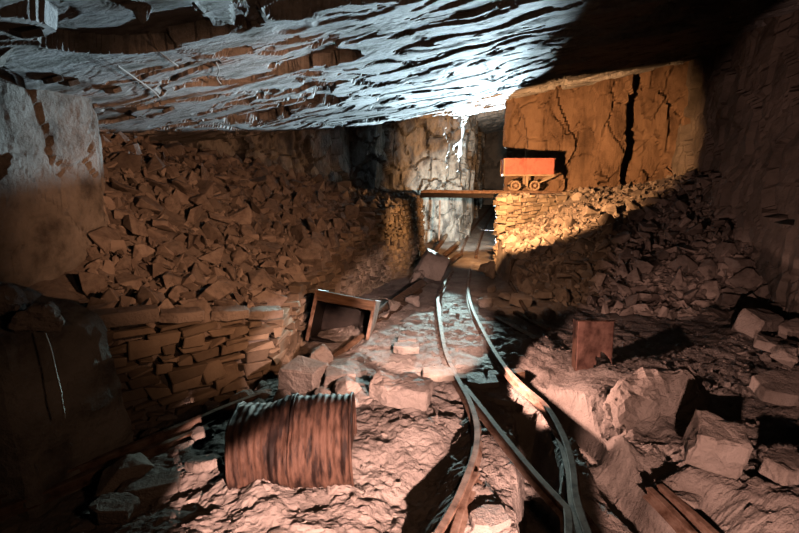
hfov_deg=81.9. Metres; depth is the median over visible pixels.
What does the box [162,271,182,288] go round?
fragment
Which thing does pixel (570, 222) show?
fragment
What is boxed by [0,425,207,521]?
track rail
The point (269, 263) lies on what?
fragment
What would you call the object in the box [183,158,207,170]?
fragment
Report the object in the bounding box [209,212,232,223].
fragment
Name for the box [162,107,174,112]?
flake
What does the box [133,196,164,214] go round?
fragment
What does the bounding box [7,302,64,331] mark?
rock
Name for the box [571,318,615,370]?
sheet
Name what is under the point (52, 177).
rock pillar
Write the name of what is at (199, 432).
rock
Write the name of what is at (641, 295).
fragment
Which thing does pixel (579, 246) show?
fragment
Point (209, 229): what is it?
fragment
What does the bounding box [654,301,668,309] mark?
fragment
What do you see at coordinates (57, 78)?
flake
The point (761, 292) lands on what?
fragment
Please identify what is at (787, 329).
rock
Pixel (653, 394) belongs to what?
boulder
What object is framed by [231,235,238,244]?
fragment
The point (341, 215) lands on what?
fragment
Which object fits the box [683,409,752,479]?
rock
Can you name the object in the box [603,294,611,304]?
fragment
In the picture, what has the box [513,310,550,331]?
plank
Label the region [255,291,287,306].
fragment
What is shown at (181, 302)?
fragment
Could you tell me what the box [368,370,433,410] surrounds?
rock
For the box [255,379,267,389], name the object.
rock
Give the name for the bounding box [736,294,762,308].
fragment
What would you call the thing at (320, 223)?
fragment
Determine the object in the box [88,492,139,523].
rock
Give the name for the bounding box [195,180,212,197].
fragment
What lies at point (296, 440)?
sheet
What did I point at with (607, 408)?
rock
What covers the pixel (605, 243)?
fragment
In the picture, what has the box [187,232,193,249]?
fragment
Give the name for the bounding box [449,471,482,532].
wooden plank
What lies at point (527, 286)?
fragment
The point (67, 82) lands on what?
flake
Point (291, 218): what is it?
fragment
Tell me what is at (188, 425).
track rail
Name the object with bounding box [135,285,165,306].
fragment
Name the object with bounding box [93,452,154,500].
rock
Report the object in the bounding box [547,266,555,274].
fragment
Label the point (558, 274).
fragment
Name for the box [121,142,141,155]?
fragment
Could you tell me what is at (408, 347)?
rock
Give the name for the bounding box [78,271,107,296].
fragment
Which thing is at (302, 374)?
rock
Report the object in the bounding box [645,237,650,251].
fragment
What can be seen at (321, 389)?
rock
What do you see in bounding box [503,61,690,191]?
wall
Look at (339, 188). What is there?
fragment
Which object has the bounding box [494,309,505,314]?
rock
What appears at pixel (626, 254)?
fragment
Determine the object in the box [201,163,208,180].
fragment
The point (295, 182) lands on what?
fragment
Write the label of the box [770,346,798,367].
rock
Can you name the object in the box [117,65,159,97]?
wire
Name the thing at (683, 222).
fragment
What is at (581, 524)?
track rail
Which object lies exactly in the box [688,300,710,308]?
fragment
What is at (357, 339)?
pole
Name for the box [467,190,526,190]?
track rail
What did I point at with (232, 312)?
rock
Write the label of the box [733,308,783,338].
rock
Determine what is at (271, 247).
fragment
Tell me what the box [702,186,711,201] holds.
fragment
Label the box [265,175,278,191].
fragment
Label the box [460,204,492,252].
track rail
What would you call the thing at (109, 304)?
fragment
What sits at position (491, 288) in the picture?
rock
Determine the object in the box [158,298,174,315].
fragment
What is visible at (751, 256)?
fragment
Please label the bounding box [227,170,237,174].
fragment
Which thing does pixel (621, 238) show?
fragment
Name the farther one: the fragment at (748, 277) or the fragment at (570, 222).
the fragment at (570, 222)
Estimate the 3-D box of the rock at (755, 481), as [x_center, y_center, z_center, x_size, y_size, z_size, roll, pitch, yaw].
[2.364,1.442,3.041,0.122,0.050,0.093,-6,12,-28]
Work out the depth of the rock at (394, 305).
7.57 m
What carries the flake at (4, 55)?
attached to the ceiling
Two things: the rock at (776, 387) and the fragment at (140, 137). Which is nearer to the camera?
the rock at (776, 387)
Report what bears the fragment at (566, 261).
on the rubble at (602, 195)
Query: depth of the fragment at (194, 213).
6.53 m
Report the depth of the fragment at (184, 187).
6.77 m
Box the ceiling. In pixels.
[0,0,798,143]
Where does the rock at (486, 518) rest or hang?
on the floor
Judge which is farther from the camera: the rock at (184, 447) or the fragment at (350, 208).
the fragment at (350, 208)
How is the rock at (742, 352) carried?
on the floor
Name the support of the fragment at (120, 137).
on the rubble at (119, 199)
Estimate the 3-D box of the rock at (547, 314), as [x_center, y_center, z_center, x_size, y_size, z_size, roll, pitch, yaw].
[2.393,0.756,7.471,0.207,0.174,0.321,9,14,41]
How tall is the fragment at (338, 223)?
0.310 m
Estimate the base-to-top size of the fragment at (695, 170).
0.303 m
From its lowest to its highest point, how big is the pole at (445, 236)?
0.512 m
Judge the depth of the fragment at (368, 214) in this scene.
9.69 m
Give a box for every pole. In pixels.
[332,333,363,356]
[433,234,447,251]
[441,241,459,256]
[447,252,462,266]
[508,281,531,318]
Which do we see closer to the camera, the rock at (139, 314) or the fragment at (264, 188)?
the rock at (139, 314)
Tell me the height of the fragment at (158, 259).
0.292 m
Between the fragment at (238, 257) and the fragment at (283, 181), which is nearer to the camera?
the fragment at (238, 257)
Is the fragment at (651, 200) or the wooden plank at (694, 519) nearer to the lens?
the wooden plank at (694, 519)
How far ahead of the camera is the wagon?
11.82 m
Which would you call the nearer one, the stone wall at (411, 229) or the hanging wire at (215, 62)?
the hanging wire at (215, 62)
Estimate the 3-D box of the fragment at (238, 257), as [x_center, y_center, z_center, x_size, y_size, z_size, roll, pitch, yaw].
[-2.244,-0.105,6.499,0.286,0.274,0.203,-1,11,-8]
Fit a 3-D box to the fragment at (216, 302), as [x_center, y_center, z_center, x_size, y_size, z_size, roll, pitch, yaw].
[-1.938,0.539,5.269,0.368,0.366,0.168,0,11,-1]
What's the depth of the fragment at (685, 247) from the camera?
8.67 m
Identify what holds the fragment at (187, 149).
on the rubble at (119, 199)
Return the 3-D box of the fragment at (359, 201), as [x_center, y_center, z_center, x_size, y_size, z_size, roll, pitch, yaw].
[-0.807,-1.315,10.179,0.227,0.411,0.411,2,11,10]
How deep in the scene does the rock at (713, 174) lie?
9.72 m
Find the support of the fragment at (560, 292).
on the rubble at (602, 195)
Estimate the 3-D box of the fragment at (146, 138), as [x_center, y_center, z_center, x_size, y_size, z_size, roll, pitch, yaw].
[-4.736,-2.244,8.428,0.322,0.340,0.255,3,11,16]
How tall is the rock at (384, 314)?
0.136 m
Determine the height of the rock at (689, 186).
0.170 m
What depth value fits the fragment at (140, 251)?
5.57 m
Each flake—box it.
[0,47,13,66]
[7,26,44,38]
[42,75,63,83]
[58,78,79,86]
[103,86,121,93]
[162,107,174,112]
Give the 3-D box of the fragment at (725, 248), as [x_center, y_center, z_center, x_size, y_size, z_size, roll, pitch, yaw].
[5.843,-0.258,8.291,0.303,0.346,0.348,-7,13,-32]
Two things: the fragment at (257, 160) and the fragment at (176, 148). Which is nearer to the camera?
the fragment at (176, 148)
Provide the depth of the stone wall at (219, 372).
4.71 m
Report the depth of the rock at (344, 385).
4.42 m
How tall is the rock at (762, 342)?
0.198 m
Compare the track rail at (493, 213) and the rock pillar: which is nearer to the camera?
the rock pillar
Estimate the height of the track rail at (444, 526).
0.075 m
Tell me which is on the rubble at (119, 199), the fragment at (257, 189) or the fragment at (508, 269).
the fragment at (257, 189)
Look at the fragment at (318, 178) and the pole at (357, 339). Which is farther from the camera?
the fragment at (318, 178)
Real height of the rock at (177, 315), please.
0.148 m
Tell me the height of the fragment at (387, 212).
0.224 m
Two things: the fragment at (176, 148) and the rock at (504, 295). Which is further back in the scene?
the rock at (504, 295)
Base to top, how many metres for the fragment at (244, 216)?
0.274 m
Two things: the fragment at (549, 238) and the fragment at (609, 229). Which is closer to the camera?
the fragment at (609, 229)
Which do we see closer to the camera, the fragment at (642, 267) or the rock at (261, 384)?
the rock at (261, 384)
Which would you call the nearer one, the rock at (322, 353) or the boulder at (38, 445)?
the boulder at (38, 445)
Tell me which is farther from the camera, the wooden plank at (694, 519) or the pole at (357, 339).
the pole at (357, 339)
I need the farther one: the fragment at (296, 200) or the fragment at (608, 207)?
the fragment at (608, 207)
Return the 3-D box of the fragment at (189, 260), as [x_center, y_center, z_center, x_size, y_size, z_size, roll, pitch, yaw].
[-2.732,-0.067,5.940,0.249,0.191,0.233,-3,11,-14]
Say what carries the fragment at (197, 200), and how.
on the rubble at (119, 199)
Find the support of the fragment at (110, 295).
on the rubble at (119, 199)
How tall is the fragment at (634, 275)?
0.408 m
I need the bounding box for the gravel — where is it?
[42,271,798,532]
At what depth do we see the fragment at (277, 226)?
7.52 m
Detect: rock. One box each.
[0,283,32,322]
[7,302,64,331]
[88,304,159,327]
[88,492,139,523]
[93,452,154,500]
[117,471,180,502]
[159,306,203,323]
[167,440,193,455]
[184,398,190,404]
[185,453,222,472]
[189,426,214,441]
[210,305,249,321]
[228,389,253,402]
[248,306,283,320]
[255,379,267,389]
[273,388,290,401]
[277,355,327,394]
[309,344,333,363]
[313,386,331,394]
[322,365,355,387]
[331,375,361,394]
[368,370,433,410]
[378,310,392,317]
[384,297,409,310]
[393,341,418,354]
[397,336,416,341]
[405,295,419,306]
[422,366,455,381]
[466,373,498,388]
[469,504,510,532]
[476,295,492,307]
[478,261,495,279]
[484,392,516,406]
[487,284,496,291]
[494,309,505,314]
[498,292,510,300]
[509,293,532,307]
[524,311,536,319]
[536,291,553,298]
[539,307,555,320]
[603,403,612,421]
[675,492,702,509]
[682,182,696,189]
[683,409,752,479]
[696,175,712,182]
[708,171,720,177]
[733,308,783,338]
[737,350,747,354]
[746,476,763,487]
[749,370,798,405]
[753,334,798,355]
[758,448,798,486]
[759,353,772,361]
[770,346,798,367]
[778,318,798,340]
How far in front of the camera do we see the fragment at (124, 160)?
6.47 m
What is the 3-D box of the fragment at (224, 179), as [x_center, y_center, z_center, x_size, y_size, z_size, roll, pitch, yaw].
[-3.111,-1.507,8.115,0.268,0.235,0.449,-5,12,-23]
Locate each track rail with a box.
[0,388,271,505]
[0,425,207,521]
[421,190,561,193]
[433,268,482,532]
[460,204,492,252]
[462,385,575,532]
[466,268,591,532]
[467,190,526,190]
[474,210,494,258]
[584,510,600,532]
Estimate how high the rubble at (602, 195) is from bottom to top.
2.718 m
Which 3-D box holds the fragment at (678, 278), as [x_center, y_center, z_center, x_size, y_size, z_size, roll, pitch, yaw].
[4.921,0.240,8.070,0.332,0.424,0.163,1,11,7]
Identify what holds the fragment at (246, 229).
on the rubble at (119, 199)
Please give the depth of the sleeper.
5.24 m
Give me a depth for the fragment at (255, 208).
7.70 m
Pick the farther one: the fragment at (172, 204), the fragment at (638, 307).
the fragment at (638, 307)
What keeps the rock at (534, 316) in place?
on the floor
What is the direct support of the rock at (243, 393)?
on the floor
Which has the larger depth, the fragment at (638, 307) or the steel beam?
the steel beam
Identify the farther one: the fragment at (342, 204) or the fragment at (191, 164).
the fragment at (342, 204)
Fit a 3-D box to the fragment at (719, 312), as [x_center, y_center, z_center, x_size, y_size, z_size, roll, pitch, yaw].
[5.024,0.721,7.226,0.310,0.211,0.517,5,12,23]
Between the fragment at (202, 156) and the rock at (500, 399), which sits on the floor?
the rock at (500, 399)
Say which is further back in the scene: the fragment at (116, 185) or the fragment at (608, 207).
the fragment at (608, 207)
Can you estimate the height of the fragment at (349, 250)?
0.227 m
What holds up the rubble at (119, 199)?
on the floor
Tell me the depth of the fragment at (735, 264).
7.90 m
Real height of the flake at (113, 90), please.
0.115 m
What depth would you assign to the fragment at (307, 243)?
7.48 m
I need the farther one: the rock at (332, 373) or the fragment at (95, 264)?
the fragment at (95, 264)
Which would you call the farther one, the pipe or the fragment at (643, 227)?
the pipe
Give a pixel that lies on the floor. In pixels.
(576, 398)
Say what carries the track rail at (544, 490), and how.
on the floor
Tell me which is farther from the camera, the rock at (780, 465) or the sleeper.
the sleeper
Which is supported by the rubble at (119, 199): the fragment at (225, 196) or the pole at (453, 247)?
the fragment at (225, 196)
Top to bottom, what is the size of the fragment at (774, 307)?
0.297 m
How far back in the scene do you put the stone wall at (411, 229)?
9.24 m
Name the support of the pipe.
on the floor
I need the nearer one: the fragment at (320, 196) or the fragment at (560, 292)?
the fragment at (560, 292)
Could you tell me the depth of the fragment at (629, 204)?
10.35 m
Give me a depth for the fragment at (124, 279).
5.23 m
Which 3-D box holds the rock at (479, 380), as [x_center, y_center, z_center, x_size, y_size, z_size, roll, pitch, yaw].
[0.903,1.258,5.084,0.358,0.066,0.298,-1,12,-6]
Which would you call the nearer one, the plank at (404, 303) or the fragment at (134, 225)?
the fragment at (134, 225)
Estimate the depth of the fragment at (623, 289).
8.14 m
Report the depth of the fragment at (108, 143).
6.74 m
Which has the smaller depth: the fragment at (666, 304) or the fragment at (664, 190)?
the fragment at (666, 304)
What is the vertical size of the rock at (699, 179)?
0.171 m
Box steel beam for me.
[420,193,493,197]
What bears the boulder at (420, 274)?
on the floor
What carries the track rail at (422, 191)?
on the steel beam
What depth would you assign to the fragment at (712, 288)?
7.70 m
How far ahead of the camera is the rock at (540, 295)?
8.43 m
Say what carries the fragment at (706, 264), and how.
on the rubble at (602, 195)
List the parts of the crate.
plate, floor panel, plate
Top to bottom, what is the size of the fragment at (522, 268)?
0.223 m
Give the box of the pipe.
[438,200,440,249]
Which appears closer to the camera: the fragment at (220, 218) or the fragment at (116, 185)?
the fragment at (116, 185)
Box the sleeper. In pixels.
[457,368,524,380]
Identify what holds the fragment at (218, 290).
on the rubble at (119, 199)
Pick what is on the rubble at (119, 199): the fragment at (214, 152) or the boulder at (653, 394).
the fragment at (214, 152)
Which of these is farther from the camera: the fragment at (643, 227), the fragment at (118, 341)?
the fragment at (643, 227)
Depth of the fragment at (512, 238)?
10.63 m
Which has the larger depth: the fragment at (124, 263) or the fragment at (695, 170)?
the fragment at (695, 170)
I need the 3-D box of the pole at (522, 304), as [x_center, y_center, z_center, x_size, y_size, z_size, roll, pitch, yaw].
[2.134,0.552,8.238,0.070,0.088,2.428,1,11,6]
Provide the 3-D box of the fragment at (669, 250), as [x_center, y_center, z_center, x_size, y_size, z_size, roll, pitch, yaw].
[5.148,-0.320,8.847,0.266,0.199,0.438,-8,13,-37]
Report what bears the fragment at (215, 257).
on the rubble at (119, 199)
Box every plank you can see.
[376,289,422,322]
[377,279,427,318]
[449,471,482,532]
[494,316,538,339]
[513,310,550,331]
[642,487,697,532]
[657,484,719,532]
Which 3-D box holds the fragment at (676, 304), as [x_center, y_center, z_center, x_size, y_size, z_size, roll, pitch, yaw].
[4.691,0.718,7.680,0.131,0.381,0.475,-4,11,-19]
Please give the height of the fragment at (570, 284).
0.361 m
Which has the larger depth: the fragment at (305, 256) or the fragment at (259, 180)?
the fragment at (259, 180)
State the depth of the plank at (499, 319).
6.79 m
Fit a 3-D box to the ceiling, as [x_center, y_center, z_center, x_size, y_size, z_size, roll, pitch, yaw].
[0.200,-4.160,12.446,29.000,4.996,30.000,0,11,0]
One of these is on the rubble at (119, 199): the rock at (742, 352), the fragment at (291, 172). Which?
the fragment at (291, 172)
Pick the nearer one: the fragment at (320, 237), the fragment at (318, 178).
the fragment at (320, 237)
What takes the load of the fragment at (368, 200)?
on the rubble at (119, 199)
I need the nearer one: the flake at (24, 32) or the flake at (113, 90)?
the flake at (24, 32)
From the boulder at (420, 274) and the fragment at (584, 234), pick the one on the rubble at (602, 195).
the fragment at (584, 234)
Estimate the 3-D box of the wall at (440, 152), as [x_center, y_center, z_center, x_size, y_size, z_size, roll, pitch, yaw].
[0.602,-3.409,16.505,4.385,6.200,21.612,6,12,31]
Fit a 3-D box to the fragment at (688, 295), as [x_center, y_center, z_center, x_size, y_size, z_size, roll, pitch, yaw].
[4.970,0.518,7.852,0.283,0.329,0.227,-1,11,-4]
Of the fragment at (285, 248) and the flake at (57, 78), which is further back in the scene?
the fragment at (285, 248)
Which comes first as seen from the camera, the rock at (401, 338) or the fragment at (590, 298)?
the rock at (401, 338)
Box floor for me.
[0,149,798,532]
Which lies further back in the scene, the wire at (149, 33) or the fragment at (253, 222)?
the fragment at (253, 222)
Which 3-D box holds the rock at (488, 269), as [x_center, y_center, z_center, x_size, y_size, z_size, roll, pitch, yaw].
[1.916,0.115,10.005,0.347,0.512,0.320,-5,12,-23]
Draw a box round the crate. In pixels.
[305,289,380,342]
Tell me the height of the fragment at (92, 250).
0.204 m
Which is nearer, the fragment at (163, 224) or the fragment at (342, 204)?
the fragment at (163, 224)
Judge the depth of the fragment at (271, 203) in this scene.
8.13 m
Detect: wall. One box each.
[106,300,300,429]
[162,114,484,242]
[286,193,424,346]
[482,131,506,204]
[488,192,573,262]
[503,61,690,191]
[671,10,798,319]
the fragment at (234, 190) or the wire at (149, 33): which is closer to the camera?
the wire at (149, 33)
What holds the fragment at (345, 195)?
on the rubble at (119, 199)
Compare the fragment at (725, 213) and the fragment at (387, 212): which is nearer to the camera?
the fragment at (725, 213)
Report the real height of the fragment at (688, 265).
0.365 m
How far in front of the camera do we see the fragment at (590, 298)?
8.00 m
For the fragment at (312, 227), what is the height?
0.444 m
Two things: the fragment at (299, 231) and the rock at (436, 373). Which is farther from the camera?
the fragment at (299, 231)
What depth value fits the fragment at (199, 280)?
5.68 m
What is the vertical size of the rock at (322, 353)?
0.261 m
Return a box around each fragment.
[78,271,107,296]
[84,259,102,269]
[86,246,97,257]
[86,301,116,308]
[87,297,107,305]
[88,226,120,253]
[99,288,124,306]
[101,135,114,148]
[108,151,129,159]
[110,153,141,172]
[112,181,140,195]
[112,338,124,345]
[113,131,129,143]
[114,209,133,218]
[114,255,130,269]
[114,272,141,290]
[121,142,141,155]
[123,215,147,237]
[127,135,143,140]
[132,244,154,260]
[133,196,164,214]
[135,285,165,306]
[140,140,160,157]
[142,298,151,304]
[143,155,164,173]
[144,135,149,141]
[147,256,174,276]
[148,180,168,191]
[152,218,175,232]
[156,241,187,254]
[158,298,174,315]
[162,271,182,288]
[163,142,183,155]
[164,196,180,212]
[168,284,188,303]
[172,178,191,192]
[179,297,204,304]
[181,300,221,337]
[182,253,198,268]
[183,146,196,152]
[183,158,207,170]
[186,171,195,180]
[186,204,202,222]
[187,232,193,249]
[189,194,214,212]
[191,262,206,285]
[195,152,217,164]
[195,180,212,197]
[197,280,234,300]
[198,246,224,263]
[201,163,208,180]
[201,221,222,241]
[204,150,217,156]
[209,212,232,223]
[211,193,229,199]
[213,185,219,193]
[214,300,237,305]
[215,174,231,183]
[216,275,232,281]
[218,157,240,164]
[224,265,235,280]
[226,186,239,195]
[226,292,234,299]
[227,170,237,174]
[229,207,252,224]
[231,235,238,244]
[231,249,249,264]
[233,154,243,166]
[238,224,259,241]
[242,156,254,161]
[245,283,258,291]
[247,299,254,307]
[248,268,273,288]
[250,177,266,184]
[250,199,260,213]
[251,157,261,163]
[251,219,256,227]
[252,161,268,172]
[252,184,265,200]
[253,240,282,253]
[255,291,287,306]
[260,259,276,267]
[261,184,273,196]
[264,198,280,214]
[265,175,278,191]
[273,220,283,234]
[279,175,291,189]
[281,244,293,257]
[281,264,306,281]
[281,292,305,304]
[282,212,295,225]
[289,168,295,179]
[289,179,302,184]
[290,224,308,241]
[291,208,306,214]
[292,190,300,205]
[294,187,312,196]
[294,248,321,269]
[300,237,322,256]
[304,205,316,213]
[306,217,317,231]
[311,231,324,245]
[312,181,324,192]
[313,173,324,182]
[315,217,327,232]
[317,189,326,201]
[333,218,343,229]
[334,184,346,193]
[335,212,347,221]
[338,190,349,201]
[338,203,358,207]
[344,205,359,216]
[345,246,354,256]
[356,198,366,207]
[358,212,374,216]
[366,195,374,203]
[372,208,391,217]
[504,235,517,243]
[505,257,514,274]
[515,265,532,275]
[519,278,534,292]
[530,237,539,246]
[535,245,550,255]
[541,234,557,243]
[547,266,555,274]
[552,237,566,249]
[555,287,569,303]
[556,272,571,278]
[562,279,576,292]
[563,259,586,264]
[564,218,577,228]
[572,237,595,253]
[576,229,596,238]
[582,205,598,216]
[587,295,598,304]
[589,272,605,292]
[594,260,612,269]
[597,238,608,250]
[598,213,615,224]
[600,203,616,211]
[601,223,615,235]
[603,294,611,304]
[610,231,630,245]
[616,263,628,277]
[616,281,631,296]
[617,247,633,259]
[623,293,638,308]
[625,199,637,209]
[627,209,644,221]
[627,268,642,285]
[630,304,649,313]
[633,260,653,273]
[637,232,652,241]
[637,293,651,299]
[638,222,657,233]
[642,206,660,219]
[643,197,660,204]
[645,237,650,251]
[651,189,666,193]
[652,250,668,259]
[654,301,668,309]
[661,246,679,254]
[665,232,677,240]
[667,255,698,275]
[670,268,683,285]
[670,300,686,307]
[674,199,687,212]
[677,217,691,227]
[677,243,698,252]
[683,289,697,300]
[684,168,697,175]
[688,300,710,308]
[698,259,717,277]
[698,281,719,297]
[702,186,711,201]
[706,306,729,317]
[714,242,737,260]
[715,206,735,219]
[716,293,744,305]
[724,257,751,272]
[729,268,762,287]
[733,227,749,242]
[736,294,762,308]
[748,252,755,260]
[753,284,768,302]
[758,303,782,313]
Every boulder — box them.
[0,281,133,518]
[410,270,424,284]
[414,249,449,280]
[602,366,709,433]
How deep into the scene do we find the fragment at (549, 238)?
10.17 m
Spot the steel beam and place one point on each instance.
(426, 195)
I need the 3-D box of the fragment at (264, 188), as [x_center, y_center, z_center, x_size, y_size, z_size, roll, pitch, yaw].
[-2.509,-1.400,8.703,0.199,0.313,0.317,6,12,27]
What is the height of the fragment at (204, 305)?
0.367 m
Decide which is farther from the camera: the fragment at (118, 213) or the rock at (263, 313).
the fragment at (118, 213)
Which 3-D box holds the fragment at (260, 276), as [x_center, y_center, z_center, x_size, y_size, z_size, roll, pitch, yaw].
[-1.916,0.245,6.340,0.250,0.406,0.419,9,14,41]
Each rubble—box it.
[84,131,420,335]
[494,168,787,318]
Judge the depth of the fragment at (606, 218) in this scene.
9.94 m
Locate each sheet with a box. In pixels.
[225,391,356,489]
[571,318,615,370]
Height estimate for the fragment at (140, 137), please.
0.224 m
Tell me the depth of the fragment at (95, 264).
5.13 m
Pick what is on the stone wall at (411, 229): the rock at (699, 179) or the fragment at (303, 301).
the fragment at (303, 301)
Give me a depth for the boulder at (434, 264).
10.02 m
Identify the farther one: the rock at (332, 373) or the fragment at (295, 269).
the fragment at (295, 269)
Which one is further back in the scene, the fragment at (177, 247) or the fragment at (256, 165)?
the fragment at (256, 165)
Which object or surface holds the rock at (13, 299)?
on the boulder at (38, 445)
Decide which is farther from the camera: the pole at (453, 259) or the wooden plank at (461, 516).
the pole at (453, 259)
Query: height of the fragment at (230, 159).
0.220 m
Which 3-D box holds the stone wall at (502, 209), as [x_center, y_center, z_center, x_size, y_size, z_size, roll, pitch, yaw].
[3.081,-0.864,11.778,2.328,2.063,2.272,8,13,37]
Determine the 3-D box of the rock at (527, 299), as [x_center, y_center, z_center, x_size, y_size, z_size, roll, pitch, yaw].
[2.142,0.596,8.136,0.415,0.232,0.268,-1,11,-5]
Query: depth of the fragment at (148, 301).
4.56 m
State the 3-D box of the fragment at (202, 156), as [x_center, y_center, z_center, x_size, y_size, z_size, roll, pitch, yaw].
[-3.572,-1.952,8.570,0.257,0.419,0.405,3,11,16]
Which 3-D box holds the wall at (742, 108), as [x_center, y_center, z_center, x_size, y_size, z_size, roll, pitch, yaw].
[5.939,-1.560,5.050,1.224,6.400,14.603,1,11,8]
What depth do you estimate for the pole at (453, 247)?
12.89 m
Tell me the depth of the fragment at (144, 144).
7.36 m
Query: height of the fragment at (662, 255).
0.196 m
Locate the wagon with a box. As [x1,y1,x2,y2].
[500,158,555,190]
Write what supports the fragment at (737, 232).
on the rubble at (602, 195)
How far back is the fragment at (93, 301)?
4.45 m
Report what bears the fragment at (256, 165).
on the rubble at (119, 199)
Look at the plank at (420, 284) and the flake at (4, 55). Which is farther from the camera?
the plank at (420, 284)
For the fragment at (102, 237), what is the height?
0.335 m
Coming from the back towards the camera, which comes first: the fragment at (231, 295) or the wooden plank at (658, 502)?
the fragment at (231, 295)
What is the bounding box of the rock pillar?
[0,76,108,286]
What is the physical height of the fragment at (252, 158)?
0.399 m
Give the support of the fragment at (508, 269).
on the floor
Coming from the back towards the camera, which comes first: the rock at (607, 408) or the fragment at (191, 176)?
the fragment at (191, 176)
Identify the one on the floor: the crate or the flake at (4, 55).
the crate
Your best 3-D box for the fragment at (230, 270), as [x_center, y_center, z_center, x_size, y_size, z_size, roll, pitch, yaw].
[-2.271,0.130,6.165,0.166,0.312,0.368,-4,11,-19]
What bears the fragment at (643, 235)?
on the rubble at (602, 195)
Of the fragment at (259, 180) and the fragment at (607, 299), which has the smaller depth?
the fragment at (607, 299)
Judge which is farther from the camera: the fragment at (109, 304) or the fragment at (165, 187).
the fragment at (165, 187)
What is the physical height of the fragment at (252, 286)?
0.125 m
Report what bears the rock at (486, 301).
on the floor
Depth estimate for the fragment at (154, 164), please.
6.80 m
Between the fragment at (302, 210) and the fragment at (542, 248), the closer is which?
the fragment at (302, 210)
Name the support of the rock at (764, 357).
on the floor
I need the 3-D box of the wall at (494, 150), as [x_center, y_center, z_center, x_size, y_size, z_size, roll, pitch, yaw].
[6.099,-5.155,25.791,3.854,6.200,0.537,2,11,10]
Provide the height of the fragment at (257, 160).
0.396 m
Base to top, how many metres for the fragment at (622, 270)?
0.337 m
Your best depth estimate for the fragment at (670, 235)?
9.06 m
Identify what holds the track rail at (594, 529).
on the floor
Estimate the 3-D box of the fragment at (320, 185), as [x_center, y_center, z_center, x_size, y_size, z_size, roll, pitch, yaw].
[-1.783,-1.730,10.254,0.269,0.352,0.368,-5,12,-24]
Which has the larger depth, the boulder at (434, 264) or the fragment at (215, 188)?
the boulder at (434, 264)
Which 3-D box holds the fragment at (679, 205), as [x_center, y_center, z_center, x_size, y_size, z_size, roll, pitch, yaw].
[5.918,-1.254,9.757,0.228,0.361,0.356,2,11,8]
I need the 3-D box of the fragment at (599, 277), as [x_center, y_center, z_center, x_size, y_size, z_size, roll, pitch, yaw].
[3.637,0.311,8.532,0.337,0.396,0.273,-9,14,-41]
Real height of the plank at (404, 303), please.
0.095 m
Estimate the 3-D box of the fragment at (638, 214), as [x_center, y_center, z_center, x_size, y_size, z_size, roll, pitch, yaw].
[5.143,-1.055,10.002,0.362,0.395,0.195,4,11,18]
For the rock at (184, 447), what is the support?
on the floor
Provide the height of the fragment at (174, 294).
0.281 m
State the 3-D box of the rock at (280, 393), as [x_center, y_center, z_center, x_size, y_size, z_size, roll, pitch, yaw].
[-1.176,1.272,4.576,0.199,0.130,0.146,-5,12,-26]
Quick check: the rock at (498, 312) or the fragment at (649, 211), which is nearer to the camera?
the rock at (498, 312)
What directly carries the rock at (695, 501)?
on the floor
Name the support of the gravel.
on the floor
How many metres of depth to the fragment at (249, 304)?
5.50 m
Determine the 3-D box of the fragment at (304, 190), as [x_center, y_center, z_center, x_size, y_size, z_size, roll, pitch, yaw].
[-1.990,-1.503,9.582,0.366,0.307,0.266,0,11,-1]
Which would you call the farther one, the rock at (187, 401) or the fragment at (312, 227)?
the fragment at (312, 227)
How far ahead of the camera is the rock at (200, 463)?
3.51 m
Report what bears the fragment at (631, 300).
on the rubble at (602, 195)
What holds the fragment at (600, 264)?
on the rubble at (602, 195)
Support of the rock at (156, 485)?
on the floor
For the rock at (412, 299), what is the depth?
8.05 m
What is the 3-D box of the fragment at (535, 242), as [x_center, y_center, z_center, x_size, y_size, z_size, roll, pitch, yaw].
[3.023,-0.518,10.324,0.235,0.252,0.306,2,11,9]
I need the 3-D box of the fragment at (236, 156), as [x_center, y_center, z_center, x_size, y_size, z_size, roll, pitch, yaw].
[-3.359,-2.129,9.434,0.337,0.345,0.376,-7,13,-33]
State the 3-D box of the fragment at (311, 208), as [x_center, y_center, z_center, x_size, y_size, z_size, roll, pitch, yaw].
[-1.760,-1.101,9.009,0.216,0.191,0.352,3,11,14]
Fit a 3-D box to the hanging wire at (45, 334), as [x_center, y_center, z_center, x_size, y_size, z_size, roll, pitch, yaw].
[-2.351,0.746,3.144,0.127,0.594,0.018,7,13,32]
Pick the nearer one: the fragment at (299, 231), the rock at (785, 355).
the rock at (785, 355)
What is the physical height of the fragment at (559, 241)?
0.308 m
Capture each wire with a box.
[44,333,65,417]
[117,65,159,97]
[149,33,178,66]
[215,62,220,83]
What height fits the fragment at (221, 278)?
0.184 m

